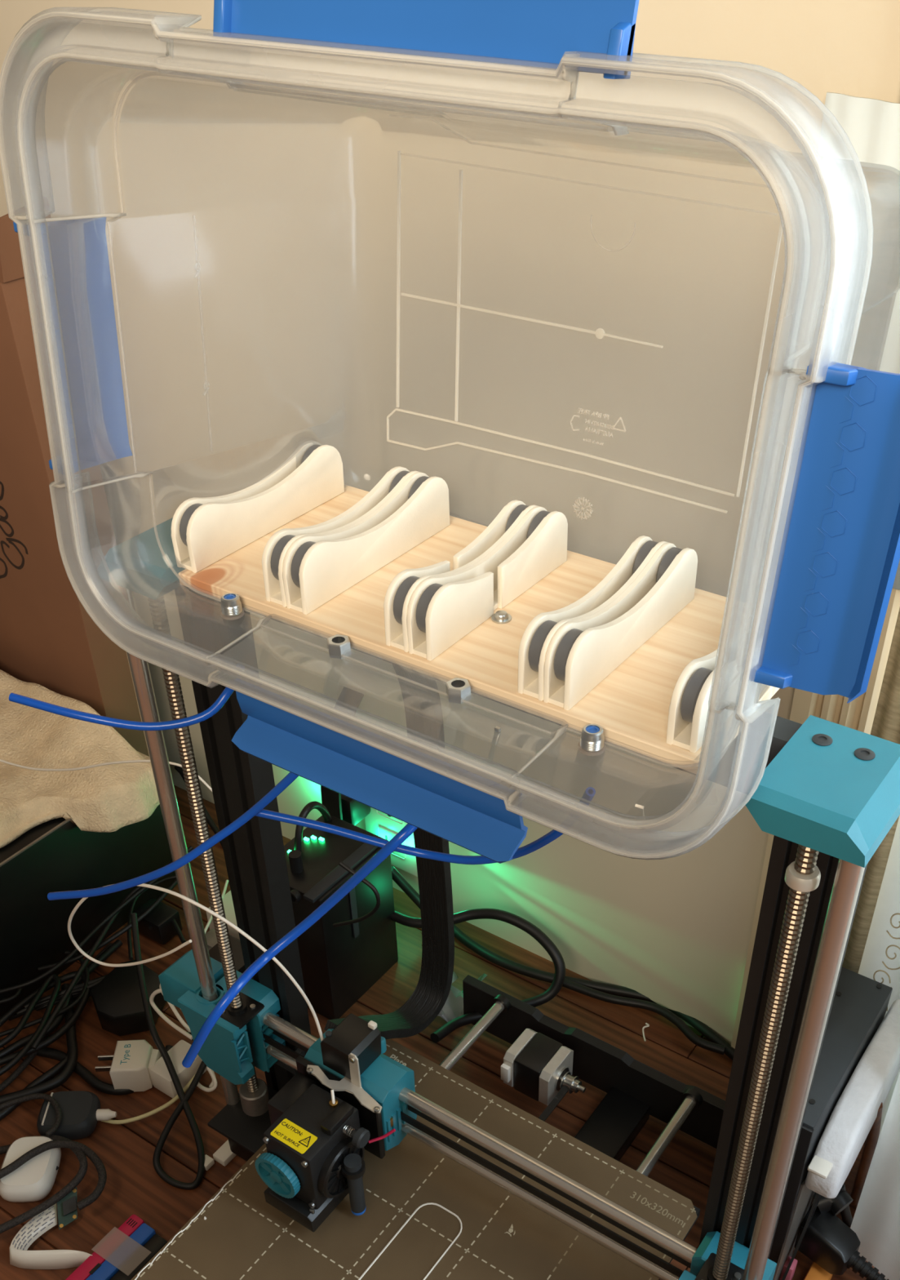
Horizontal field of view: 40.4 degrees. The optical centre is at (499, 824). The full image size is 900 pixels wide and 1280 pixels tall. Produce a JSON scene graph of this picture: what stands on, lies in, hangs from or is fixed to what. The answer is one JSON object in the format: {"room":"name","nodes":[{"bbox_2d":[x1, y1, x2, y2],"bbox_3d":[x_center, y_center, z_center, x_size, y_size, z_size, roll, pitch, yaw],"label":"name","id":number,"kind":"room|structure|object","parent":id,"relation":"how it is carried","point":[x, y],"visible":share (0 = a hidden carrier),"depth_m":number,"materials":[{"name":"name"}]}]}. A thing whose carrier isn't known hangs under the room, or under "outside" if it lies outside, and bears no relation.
{"room":"workspace","nodes":[
{"label":"workspace","id":0,"kind":"room"},
{"bbox_2d":[0,785,880,1279],"bbox_3d":[-0.799,0.768,0.533,2.900,0.050,2.752,23,44,26],"label":"table","id":1,"kind":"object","parent":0,"point":[133,1186],"depth_m":1.14,"materials":[{"name":"brown wood"}]},
{"bbox_2d":[0,1136,61,1202],"bbox_3d":[-0.406,0.297,1.056,0.048,0.023,0.060,-1,39,-1],"label":"case","id":2,"kind":"object","parent":1,"relation":"on","point":[33,1181],"visible":0.92,"depth_m":1.04,"materials":[{"name":"white plastic"}]},
{"bbox_2d":[0,1139,106,1210],"bbox_3d":[-0.377,0.291,1.036,0.100,0.007,0.058,11,40,13],"label":"cable","id":3,"kind":"object","parent":2,"relation":"on","point":[92,1156],"visible":1,"depth_m":1.04,"materials":[{"name":"black rubber"}]},
{"bbox_2d":[0,973,61,1075],"bbox_3d":[-0.450,0.191,1.166,0.035,0.006,0.131,11,40,13],"label":"cable","id":4,"kind":"object","parent":1,"relation":"on","point":[55,977],"visible":1,"depth_m":1.17,"materials":[{"name":"black rubber"}]},
{"bbox_2d":[0,1051,67,1120],"bbox_3d":[-0.429,0.240,1.137,0.017,0.008,0.105,19,43,22],"label":"cable","id":5,"kind":"object","parent":1,"relation":"on","point":[58,1068],"visible":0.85,"depth_m":1.14,"materials":[{"name":"black rubber"}]},
{"bbox_2d":[0,983,78,1103],"bbox_3d":[-0.424,0.212,1.163,0.060,0.010,0.155,7,40,8],"label":"cable","id":6,"kind":"object","parent":1,"relation":"on","point":[71,1034],"visible":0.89,"depth_m":1.13,"materials":[{"name":"black rubber"}]},
{"bbox_2d":[0,1134,88,1233],"bbox_3d":[-0.395,0.298,1.044,0.085,0.030,0.098,-13,41,-15],"label":"cable","id":7,"kind":"object","parent":1,"relation":"on","point":[81,1156],"visible":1,"depth_m":1.02,"materials":[{"name":"black rubber"}]},
{"bbox_2d":[0,950,89,1037],"bbox_3d":[-0.455,0.167,1.203,0.082,0.004,0.121,23,44,26],"label":"cable","id":8,"kind":"object","parent":1,"relation":"on","point":[18,993],"visible":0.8,"depth_m":1.20,"materials":[{"name":"black rubber"}]},
{"bbox_2d":[0,970,90,1066],"bbox_3d":[-0.445,0.187,1.183,0.068,0.007,0.130,23,44,26],"label":"cable","id":9,"kind":"object","parent":1,"relation":"on","point":[70,1022],"visible":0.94,"depth_m":1.18,"materials":[{"name":"black rubber"}]},
{"bbox_2d":[9,1186,92,1269],"bbox_3d":[-0.370,0.342,1.002,0.065,0.018,0.072,-18,42,-20],"label":"cable","id":10,"kind":"object","parent":1,"relation":"on","point":[67,1208],"visible":1,"depth_m":1.00,"materials":[{"name":"white plastic"}]},
{"bbox_2d":[13,1205,55,1249],"bbox_3d":[-0.384,0.334,1.013,0.014,0.004,0.044,23,44,26],"label":"print","id":11,"kind":"object","parent":10,"relation":"on","point":[42,1222],"depth_m":1.01,"materials":[{"name":"grey plastic"}]},
{"bbox_2d":[0,942,111,1092],"bbox_3d":[-0.436,0.188,1.198,0.017,0.006,0.209,10,40,12],"label":"cable","id":12,"kind":"object","parent":1,"relation":"on","point":[29,1058],"visible":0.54,"depth_m":1.15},
{"bbox_2d":[8,974,106,1021],"bbox_3d":[-0.422,0.166,1.218,0.135,0.019,0.022,-12,41,-15],"label":"cable bundle","id":13,"kind":"object","parent":1,"relation":"on","point":[42,1003],"visible":0.48,"depth_m":1.21,"materials":[{"name":"black rubber"}]},
{"bbox_2d":[0,939,122,1057],"bbox_3d":[-0.427,0.175,1.201,0.029,0.008,0.181,18,42,21],"label":"cable","id":14,"kind":"object","parent":1,"relation":"on","point":[117,944],"visible":0.74,"depth_m":1.19,"materials":[{"name":"black rubber"}]},
{"bbox_2d":[0,196,149,756],"bbox_3d":[-0.585,-0.324,1.305,0.468,0.675,0.060,23,44,26],"label":"cardboard box","id":15,"kind":"object","parent":1,"relation":"on","point":[54,540],"visible":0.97,"depth_m":1.18,"materials":[{"name":"brown cardboard"}]},
{"bbox_2d":[36,1090,116,1139],"bbox_3d":[-0.380,0.261,1.101,0.068,0.022,0.046,-2,39,-2],"label":"charger","id":16,"kind":"object","parent":1,"relation":"on","point":[81,1110],"visible":1,"depth_m":1.09,"materials":[{"name":"black plastic"}]},
{"bbox_2d":[0,1093,62,1136],"bbox_3d":[-0.415,0.253,1.089,0.068,0.005,0.034,17,42,19],"label":"cable","id":17,"kind":"object","parent":16,"relation":"on","point":[53,1101],"visible":1,"depth_m":1.09,"materials":[{"name":"black rubber"}]},
{"bbox_2d":[0,875,164,993],"bbox_3d":[-0.403,0.104,1.229,0.027,0.029,0.231,29,47,31],"label":"cable","id":18,"kind":"object","parent":1,"relation":"on","point":[142,889],"visible":0.8,"depth_m":1.21,"materials":[{"name":"black rubber"}]},
{"bbox_2d":[0,804,176,1017],"bbox_3d":[-0.897,0.049,1.250,0.815,0.165,0.725,23,44,26],"label":"box","id":19,"kind":"object","parent":1,"relation":"on","point":[34,934],"depth_m":1.22,"materials":[{"name":"black plastic"}]},
{"bbox_2d":[0,669,159,848],"bbox_3d":[-0.726,-0.154,1.287,0.799,0.136,0.279,23,44,26],"label":"towel","id":20,"kind":"object","parent":19,"relation":"on","point":[107,798],"visible":0.88,"depth_m":1.20,"materials":[{"name":"beige fabric"}]},
{"bbox_2d":[0,759,212,791],"bbox_3d":[-0.357,-0.052,1.085,0.251,0.062,0.009,15,41,17],"label":"filament","id":21,"kind":"object","parent":20,"relation":"on","point":[202,780],"visible":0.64,"depth_m":1.08,"materials":[{"name":"plastic"}]},
{"bbox_2d":[36,1044,173,1095],"bbox_3d":[-0.377,0.231,1.150,0.131,0.010,0.056,0,39,0],"label":"cable","id":22,"kind":"object","parent":1,"relation":"on","point":[100,1086],"visible":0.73,"depth_m":1.14,"materials":[{"name":"black rubber"}]},
{"bbox_2d":[38,879,177,971],"bbox_3d":[-0.393,0.107,1.246,0.162,0.035,0.027,-27,46,-29],"label":"cable","id":23,"kind":"object","parent":1,"relation":"on","point":[174,883],"visible":0.86,"depth_m":1.24,"materials":[{"name":"black rubber"}]},
{"bbox_2d":[31,845,193,1049],"bbox_3d":[-0.392,0.112,1.220,0.033,0.050,0.262,16,42,19],"label":"cable","id":24,"kind":"object","parent":1,"relation":"on","point":[108,924],"visible":0.7,"depth_m":1.19,"materials":[{"name":"black rubber"}]},
{"bbox_2d":[65,1214,167,1279],"bbox_3d":[-0.342,0.386,0.949,0.044,0.019,0.197,23,44,26],"label":"strips","id":25,"kind":"object","parent":1,"relation":"on","point":[135,1242],"visible":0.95,"depth_m":0.99,"materials":[{"name":"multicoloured plastic"}]},
{"bbox_2d":[94,1040,161,1092],"bbox_3d":[-0.345,0.224,1.136,0.057,0.033,0.038,-2,39,-2],"label":"plug adapter","id":26,"kind":"object","parent":1,"relation":"on","point":[132,1060],"visible":0.97,"depth_m":1.12,"materials":[{"name":"white plastic"}]},
{"bbox_2d":[147,1048,161,1083],"bbox_3d":[-0.320,0.224,1.137,0.007,0.024,0.024,-2,39,-2],"label":"socket","id":27,"kind":"object","parent":26,"relation":"attached to","point":[153,1055],"depth_m":1.13,"materials":[{"name":"white plastic"}]},
{"bbox_2d":[90,960,166,1035],"bbox_3d":[-0.363,0.173,1.203,0.072,0.030,0.071,23,44,26],"label":"power adapter","id":28,"kind":"object","parent":1,"relation":"on","point":[117,998],"visible":0.73,"depth_m":1.19,"materials":[{"name":"black plastic"}]},
{"bbox_2d":[101,1073,195,1124],"bbox_3d":[-0.309,0.244,1.118,0.114,0.026,0.027,-25,45,-27],"label":"charging cable","id":29,"kind":"object","parent":1,"relation":"on","point":[175,1098],"visible":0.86,"depth_m":1.11,"materials":[{"name":"white plastic"}]},
{"bbox_2d":[133,897,182,944],"bbox_3d":[-0.361,0.102,1.288,0.040,0.029,0.030,23,44,26],"label":"power adapter","id":30,"kind":"object","parent":1,"relation":"on","point":[160,918],"visible":0.84,"depth_m":1.28,"materials":[{"name":"black plastic"}]},
{"bbox_2d":[127,875,176,959],"bbox_3d":[-0.372,0.092,1.273,0.038,0.004,0.132,8,40,9],"label":"cable","id":31,"kind":"object","parent":30,"relation":"on","point":[174,877],"visible":0.81,"depth_m":1.27,"materials":[{"name":"black rubber"}]},
{"bbox_2d":[148,902,186,943],"bbox_3d":[-0.352,0.104,1.273,0.029,0.005,0.072,-21,43,-23],"label":"cable","id":32,"kind":"object","parent":30,"relation":"on","point":[174,922],"visible":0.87,"depth_m":1.26,"materials":[{"name":"black rubber"}]},
{"bbox_2d":[130,912,206,1189],"bbox_3d":[-0.300,0.198,1.119,0.056,0.098,0.262,-9,40,-11],"label":"cable","id":33,"kind":"object","parent":1,"relation":"on","point":[184,1104],"visible":1,"depth_m":1.10,"materials":[{"name":"black rubber"}]},
{"bbox_2d":[149,1040,207,1097],"bbox_3d":[-0.299,0.228,1.138,0.030,0.028,0.044,23,44,26],"label":"charger","id":34,"kind":"object","parent":1,"relation":"on","point":[162,1080],"visible":0.68,"depth_m":1.13,"materials":[{"name":"white plastic"}]},
{"bbox_2d":[149,983,217,1092],"bbox_3d":[-0.288,0.182,1.119,0.025,0.116,0.086,-29,47,-31],"label":"cable coil","id":35,"kind":"object","parent":1,"relation":"on","point":[213,1085],"visible":0.46,"depth_m":1.13,"materials":[{"name":"white plastic"}]},
{"bbox_2d":[174,765,222,848],"bbox_3d":[-0.344,0.002,1.439,0.013,0.084,0.167,-21,44,-24],"label":"cable","id":36,"kind":"object","parent":1,"relation":"on","point":[211,822],"visible":0.27,"depth_m":1.42,"materials":[{"name":"black rubber"}]},
{"bbox_2d":[204,928,217,950],"bbox_3d":[-0.274,0.123,1.214,0.050,0.015,0.020,23,44,26],"label":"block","id":37,"kind":"object","parent":1,"relation":"on","point":[211,940],"visible":0.24,"depth_m":1.22,"materials":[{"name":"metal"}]},
{"bbox_2d":[204,1139,236,1170],"bbox_3d":[-0.247,0.291,1.075,0.020,0.008,0.032,23,44,26],"label":"connector","id":38,"kind":"object","parent":1,"relation":"on","point":[224,1155],"visible":0.84,"depth_m":1.07,"materials":[{"name":"plastic"}]},
{"bbox_2d":[206,890,239,939],"bbox_3d":[-0.273,0.100,1.290,0.055,0.035,0.045,23,44,26],"label":"adapter","id":39,"kind":"object","parent":1,"relation":"on","point":[228,903],"visible":0.02,"depth_m":1.27,"materials":[{"name":"plastic"}]},
{"bbox_2d":[204,880,228,933],"bbox_3d":[-0.299,0.114,1.246,0.011,0.003,0.170,1,39,2],"label":"cable","id":40,"kind":"object","parent":39,"relation":"attached to","point":[211,918],"visible":0.27,"depth_m":1.29,"materials":[{"name":"white plastic"}]},
{"bbox_2d":[284,814,398,1019],"bbox_3d":[-0.169,0.087,1.190,0.082,0.181,0.115,23,44,26],"label":"box","id":41,"kind":"object","parent":1,"relation":"on","point":[340,964],"visible":0.79,"depth_m":1.16,"materials":[{"name":"black plastic"}]},
{"bbox_2d":[290,889,301,903],"bbox_3d":[-0.185,0.064,1.101,0.012,0.012,0.006,23,44,26],"label":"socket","id":42,"kind":"object","parent":41,"relation":"attached to","point":[295,894],"depth_m":1.10,"materials":[{"name":"black plastic"}]},
{"bbox_2d":[293,800,331,851],"bbox_3d":[-0.179,0.005,1.171,0.009,0.066,0.073,16,42,19],"label":"cable","id":43,"kind":"object","parent":41,"relation":"in","point":[309,806],"visible":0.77,"depth_m":1.15,"materials":[{"name":"black rubber"}]},
{"bbox_2d":[333,861,381,927],"bbox_3d":[-0.122,0.065,1.030,0.053,0.082,0.005,19,43,22],"label":"cable","id":44,"kind":"object","parent":41,"relation":"attached to","point":[341,864],"visible":0.89,"depth_m":1.01,"materials":[{"name":"black rubber"}]},
{"bbox_2d":[391,866,420,908],"bbox_3d":[-0.081,0.074,1.258,0.075,0.058,0.024,23,44,26],"label":"power cable","id":45,"kind":"object","parent":1,"relation":"on","point":[397,877],"visible":0.38,"depth_m":1.26,"materials":[{"name":"black rubber"}]},
{"bbox_2d":[438,971,487,1022],"bbox_3d":[-0.049,0.167,1.213,0.048,0.041,0.068,23,44,26],"label":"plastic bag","id":46,"kind":"object","parent":1,"relation":"on","point":[447,1014],"visible":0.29,"depth_m":1.20,"materials":[{"name":"clear plastic"}]},
{"bbox_2d":[391,908,565,1043],"bbox_3d":[-0.021,0.126,1.195,0.144,0.071,0.157,-13,41,-15],"label":"power cable","id":47,"kind":"object","parent":1,"relation":"on","point":[542,938],"visible":0.73,"depth_m":1.18,"materials":[{"name":"black rubber"}]},
{"bbox_2d":[97,517,899,1279],"bbox_3d":[-0.041,0.126,0.814,0.527,0.586,0.550,23,44,26],"label":"printer","id":48,"kind":"object","parent":1,"relation":"on","point":[353,1131],"visible":0.95,"depth_m":0.87,"materials":[{"name":"grey metal"}]},
{"bbox_2d":[47,715,339,900],"bbox_3d":[-0.178,-0.002,0.680,0.190,0.143,0.018,3,39,4],"label":"tube","id":49,"kind":"object","parent":48,"relation":"attached to","point":[291,777],"visible":0.74,"depth_m":0.69,"materials":[{"name":"blue plastic"}]},
{"bbox_2d":[67,883,324,1040],"bbox_3d":[-0.233,0.089,0.873,0.220,0.152,0.031,15,41,18],"label":"filament","id":50,"kind":"object","parent":48,"relation":"on","point":[144,885],"visible":0.87,"depth_m":0.86,"materials":[{"name":"white plastic"}]},
{"bbox_2d":[182,823,417,1067],"bbox_3d":[-0.103,0.049,0.654,0.162,0.163,0.032,-14,41,-16],"label":"tube","id":51,"kind":"object","parent":48,"relation":"attached to","point":[400,837],"visible":0.78,"depth_m":0.66,"materials":[{"name":"blue plastic"}]},
{"bbox_2d":[139,1044,625,1279],"bbox_3d":[-0.065,0.311,0.874,0.305,0.001,0.304,23,44,26],"label":"bed","id":52,"kind":"object","parent":48,"relation":"on","point":[224,1190],"depth_m":0.90,"materials":[{"name":"brown metal"}]},
{"bbox_2d":[324,663,454,1039],"bbox_3d":[-0.087,0.018,0.886,0.032,0.422,0.135,23,44,26],"label":"cable sleeve","id":53,"kind":"object","parent":48,"relation":"attached to","point":[420,693],"visible":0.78,"depth_m":0.98,"materials":[{"name":"plastic"}]},
{"bbox_2d":[358,1202,462,1279],"bbox_3d":[-0.097,0.340,0.838,0.039,0.001,0.210,23,44,26],"label":"printed line","id":54,"kind":"object","parent":48,"relation":"on","point":[428,1203],"visible":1,"depth_m":0.89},
{"bbox_2d":[0,0,899,863],"bbox_3d":[0.001,-0.203,0.557,0.431,0.353,0.228,23,44,26],"label":"tub","id":55,"kind":"object","parent":48,"relation":"on","point":[839,558],"visible":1,"depth_m":0.43,"materials":[{"name":"clear plastic"}]},
{"bbox_2d":[8,662,244,730],"bbox_3d":[-0.201,-0.068,0.660,0.129,0.033,0.017,-2,39,-3],"label":"tube","id":56,"kind":"object","parent":55,"relation":"attached to","point":[227,692],"visible":0.98,"depth_m":0.66,"materials":[{"name":"blue plastic"}]},
{"bbox_2d":[220,592,242,616],"bbox_3d":[-0.141,-0.115,0.640,0.012,0.010,0.012,23,44,26],"label":"fitting","id":57,"kind":"object","parent":55,"relation":"in","point":[231,604],"visible":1,"depth_m":0.64,"materials":[{"name":"metal"}]},
{"bbox_2d":[327,634,351,658],"bbox_3d":[-0.080,-0.089,0.611,0.012,0.008,0.012,23,44,26],"label":"nut","id":58,"kind":"object","parent":55,"relation":"in","point":[339,646],"visible":1,"depth_m":0.61,"materials":[{"name":"metal"}]},
{"bbox_2d":[254,786,595,864],"bbox_3d":[-0.040,-0.013,0.634,0.201,0.101,0.032,17,42,20],"label":"tube","id":59,"kind":"object","parent":55,"relation":"attached to","point":[590,792],"visible":0.94,"depth_m":0.67,"materials":[{"name":"blue plastic"}]},
{"bbox_2d":[445,677,471,703],"bbox_3d":[-0.020,-0.064,0.579,0.012,0.008,0.012,23,44,26],"label":"nut","id":60,"kind":"object","parent":55,"relation":"in","point":[458,690],"visible":1,"depth_m":0.58,"materials":[{"name":"metal"}]},
{"bbox_2d":[178,484,780,774],"bbox_3d":[-0.004,-0.116,0.644,0.316,0.007,0.142,23,44,26],"label":"board","id":61,"kind":"object","parent":55,"relation":"in","point":[631,705],"visible":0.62,"depth_m":0.61,"materials":[{"name":"brown wood"}]},
{"bbox_2d":[171,440,344,573],"bbox_3d":[-0.136,-0.185,0.697,0.015,0.033,0.127,23,44,26],"label":"stand","id":62,"kind":"object","parent":61,"relation":"on","point":[206,531],"visible":1,"depth_m":0.69,"materials":[{"name":"beige plastic"}]},
{"bbox_2d":[262,466,449,614],"bbox_3d":[-0.076,-0.159,0.665,0.028,0.033,0.127,23,44,26],"label":"stand","id":63,"kind":"object","parent":61,"relation":"on","point":[304,568],"visible":1,"depth_m":0.65,"materials":[{"name":"beige plastic"}]},
{"bbox_2d":[383,499,568,661],"bbox_3d":[-0.010,-0.131,0.630,0.028,0.033,0.127,23,44,26],"label":"stand","id":64,"kind":"object","parent":61,"relation":"on","point":[428,610],"visible":1,"depth_m":0.62,"materials":[{"name":"beige plastic"}]},
{"bbox_2d":[491,610,511,623],"bbox_3d":[0.001,-0.107,0.624,0.010,0.004,0.010,23,44,26],"label":"screw","id":65,"kind":"object","parent":61,"relation":"on","point":[500,616],"visible":1,"depth_m":0.62,"materials":[{"name":"metal"}]},
{"bbox_2d":[517,535,697,710],"bbox_3d":[0.055,-0.103,0.596,0.028,0.033,0.127,23,44,26],"label":"stand","id":66,"kind":"object","parent":61,"relation":"on","point":[564,653],"visible":1,"depth_m":0.58,"materials":[{"name":"beige plastic"}]},
{"bbox_2d":[666,583,773,753],"bbox_3d":[0.115,-0.080,0.567,0.015,0.033,0.127,23,44,26],"label":"stand","id":67,"kind":"object","parent":61,"relation":"on","point":[697,710],"visible":0.48,"depth_m":0.54,"materials":[{"name":"beige plastic"}]},
{"bbox_2d":[494,726,501,732],"bbox_3d":[-0.001,-0.044,0.559,0.003,0.002,0.002,23,44,26],"label":"chip","id":68,"kind":"object","parent":55,"relation":"in","point":[497,729],"visible":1,"depth_m":0.56,"materials":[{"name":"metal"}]},
{"bbox_2d":[580,724,604,751],"bbox_3d":[0.041,-0.039,0.546,0.012,0.010,0.012,23,44,26],"label":"fitting","id":69,"kind":"object","parent":55,"relation":"in","point":[592,737],"visible":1,"depth_m":0.54,"materials":[{"name":"metal"}]},
{"bbox_2d":[635,804,644,808],"bbox_3d":[0.059,-0.008,0.515,0.004,0.001,0.001,18,42,21],"label":"scrap","id":70,"kind":"object","parent":55,"relation":"in","point":[636,805],"visible":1,"depth_m":0.52,"materials":[{"name":"white plastic"}]},
{"bbox_2d":[552,1169,696,1279],"bbox_3d":[0.092,0.301,0.887,0.063,0.001,0.102,23,44,26],"label":"print","id":71,"kind":"object","parent":48,"relation":"on","point":[693,1210],"depth_m":0.91},
{"bbox_2d":[780,1256,797,1279],"bbox_3d":[0.231,0.357,0.977,0.008,0.024,0.011,23,44,26],"label":"rocker switch","id":72,"kind":"object","parent":48,"relation":"attached to","point":[791,1273],"visible":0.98,"depth_m":0.97,"materials":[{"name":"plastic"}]},
{"bbox_2d":[782,1193,822,1279],"bbox_3d":[0.241,0.311,0.958,0.005,0.111,0.076,23,44,26],"label":"strap","id":73,"kind":"object","parent":48,"relation":"attached to","point":[818,1197],"visible":0.61,"depth_m":0.95,"materials":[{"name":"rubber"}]},
{"bbox_2d":[805,999,899,1198],"bbox_3d":[0.273,0.210,0.921,0.022,0.078,0.168,23,44,26],"label":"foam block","id":74,"kind":"object","parent":48,"relation":"attached to","point":[852,1118],"visible":1,"depth_m":0.89,"materials":[{"name":"white plastic"}]},
{"bbox_2d":[453,924,735,1060],"bbox_3d":[0.097,0.164,1.224,0.366,0.010,0.046,21,44,24],"label":"power cable","id":75,"kind":"object","parent":1,"relation":"on","point":[529,971],"visible":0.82,"depth_m":1.23,"materials":[{"name":"black rubber"}]},
{"bbox_2d":[562,978,726,1054],"bbox_3d":[0.142,0.181,1.193,0.174,0.008,0.026,21,44,24],"label":"power cable","id":76,"kind":"object","parent":1,"relation":"on","point":[678,1022],"visible":0.99,"depth_m":1.20,"materials":[{"name":"black rubber"}]},
{"bbox_2d":[642,1022,649,1041],"bbox_3d":[0.142,0.201,1.191,0.006,0.003,0.023,10,40,12],"label":"thread","id":77,"kind":"object","parent":1,"relation":"on","point":[648,1024],"visible":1,"depth_m":1.19},
{"bbox_2d":[804,1261,832,1279],"bbox_3d":[0.253,0.366,0.976,0.017,0.017,0.035,23,44,26],"label":"block","id":78,"kind":"object","parent":1,"relation":"on","point":[815,1272],"visible":0.68,"depth_m":0.97,"materials":[{"name":"plastic"}]},
{"bbox_2d":[795,1190,889,1279],"bbox_3d":[0.306,0.353,0.944,0.170,0.073,0.044,32,49,33],"label":"plug","id":79,"kind":"object","parent":1,"relation":"on","point":[828,1241],"visible":0.88,"depth_m":0.96,"materials":[{"name":"black plastic"}]},
{"bbox_2d":[840,1182,853,1226],"bbox_3d":[0.288,0.340,1.023,0.052,0.168,0.022,-7,40,-8],"label":"power cable","id":80,"kind":"object","parent":79,"relation":"attached to","point":[846,1215],"visible":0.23,"depth_m":1.01,"materials":[{"name":"black rubber"}]},
{"bbox_2d":[850,1102,883,1205],"bbox_3d":[0.295,0.266,0.986,0.009,0.152,0.031,29,47,31],"label":"wooden stick","id":81,"kind":"object","parent":1,"relation":"on","point":[871,1143],"visible":0.67,"depth_m":0.99,"materials":[{"name":"brown wood"}]},
{"bbox_2d":[0,0,899,1045],"bbox_3d":[-0.513,-0.735,1.105,1.832,1.665,0.080,23,44,26],"label":"wall","id":82,"kind":"structure","parent":0,"point":[653,248],"depth_m":0.94,"materials":[{"name":"beige paint"}]},
{"bbox_2d":[320,686,364,819],"bbox_3d":[-0.158,-0.029,1.269,0.028,0.233,0.054,23,44,26],"label":"cable","id":83,"kind":"object","parent":82,"relation":"attached to","point":[348,701],"visible":0.41,"depth_m":1.22,"materials":[{"name":"black rubber"}]},
{"bbox_2d":[364,807,417,876],"bbox_3d":[-0.114,-0.001,1.288,0.076,0.120,0.008,23,44,26],"label":"wall outlet","id":84,"kind":"object","parent":82,"relation":"attached to","point":[384,825],"visible":0.26,"depth_m":1.30,"materials":[{"name":"white plastic"}]},
{"bbox_2d":[341,794,370,825],"bbox_3d":[-0.157,0.012,1.303,0.032,0.127,0.035,23,44,26],"label":"plug","id":85,"kind":"object","parent":84,"relation":"attached to","point":[353,811],"visible":0.23,"depth_m":1.26,"materials":[{"name":"black plastic"}]},
{"bbox_2d":[377,809,404,823],"bbox_3d":[-0.115,-0.018,1.272,0.034,0.030,0.002,23,44,26],"label":"socket","id":86,"kind":"object","parent":84,"relation":"attached to","point":[383,818],"depth_m":1.28,"materials":[{"name":"white plastic"}]},
{"bbox_2d":[377,826,405,858],"bbox_3d":[-0.115,0.019,1.302,0.034,0.030,0.002,23,44,26],"label":"socket","id":87,"kind":"object","parent":84,"relation":"attached to","point":[387,833],"depth_m":1.30,"materials":[{"name":"white plastic"}]},
{"bbox_2d":[731,587,899,1048],"bbox_3d":[0.258,-0.401,0.665,0.065,1.600,0.043,23,44,26],"label":"trim","id":88,"kind":"structure","parent":82,"relation":"attached to","point":[859,714],"depth_m":0.90,"materials":[{"name":"beige paint"}]},
{"bbox_2d":[760,92,899,590],"bbox_3d":[0.236,-0.281,0.748,0.126,0.280,0.005,23,44,26],"label":"cloth","id":89,"kind":"object","parent":82,"relation":"hanging from","point":[854,224],"visible":0.53,"depth_m":0.72,"materials":[{"name":"white fabric"}]},
{"bbox_2d":[842,608,899,973],"bbox_3d":[0.281,-0.336,0.651,0.006,1.514,0.038,-28,46,-30],"label":"curtain","id":90,"kind":"object","parent":82,"relation":"hanging from","point":[886,722],"visible":0.16,"depth_m":0.92,"materials":[{"name":"beige fabric"}]},
{"bbox_2d":[850,815,899,1279],"bbox_3d":[0.459,-0.149,0.421,0.104,1.514,0.655,-25,45,-28],"label":"curtain","id":91,"kind":"object","parent":82,"relation":"hanging from","point":[876,1222],"visible":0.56,"depth_m":0.96,"materials":[{"name":"white fabric"}]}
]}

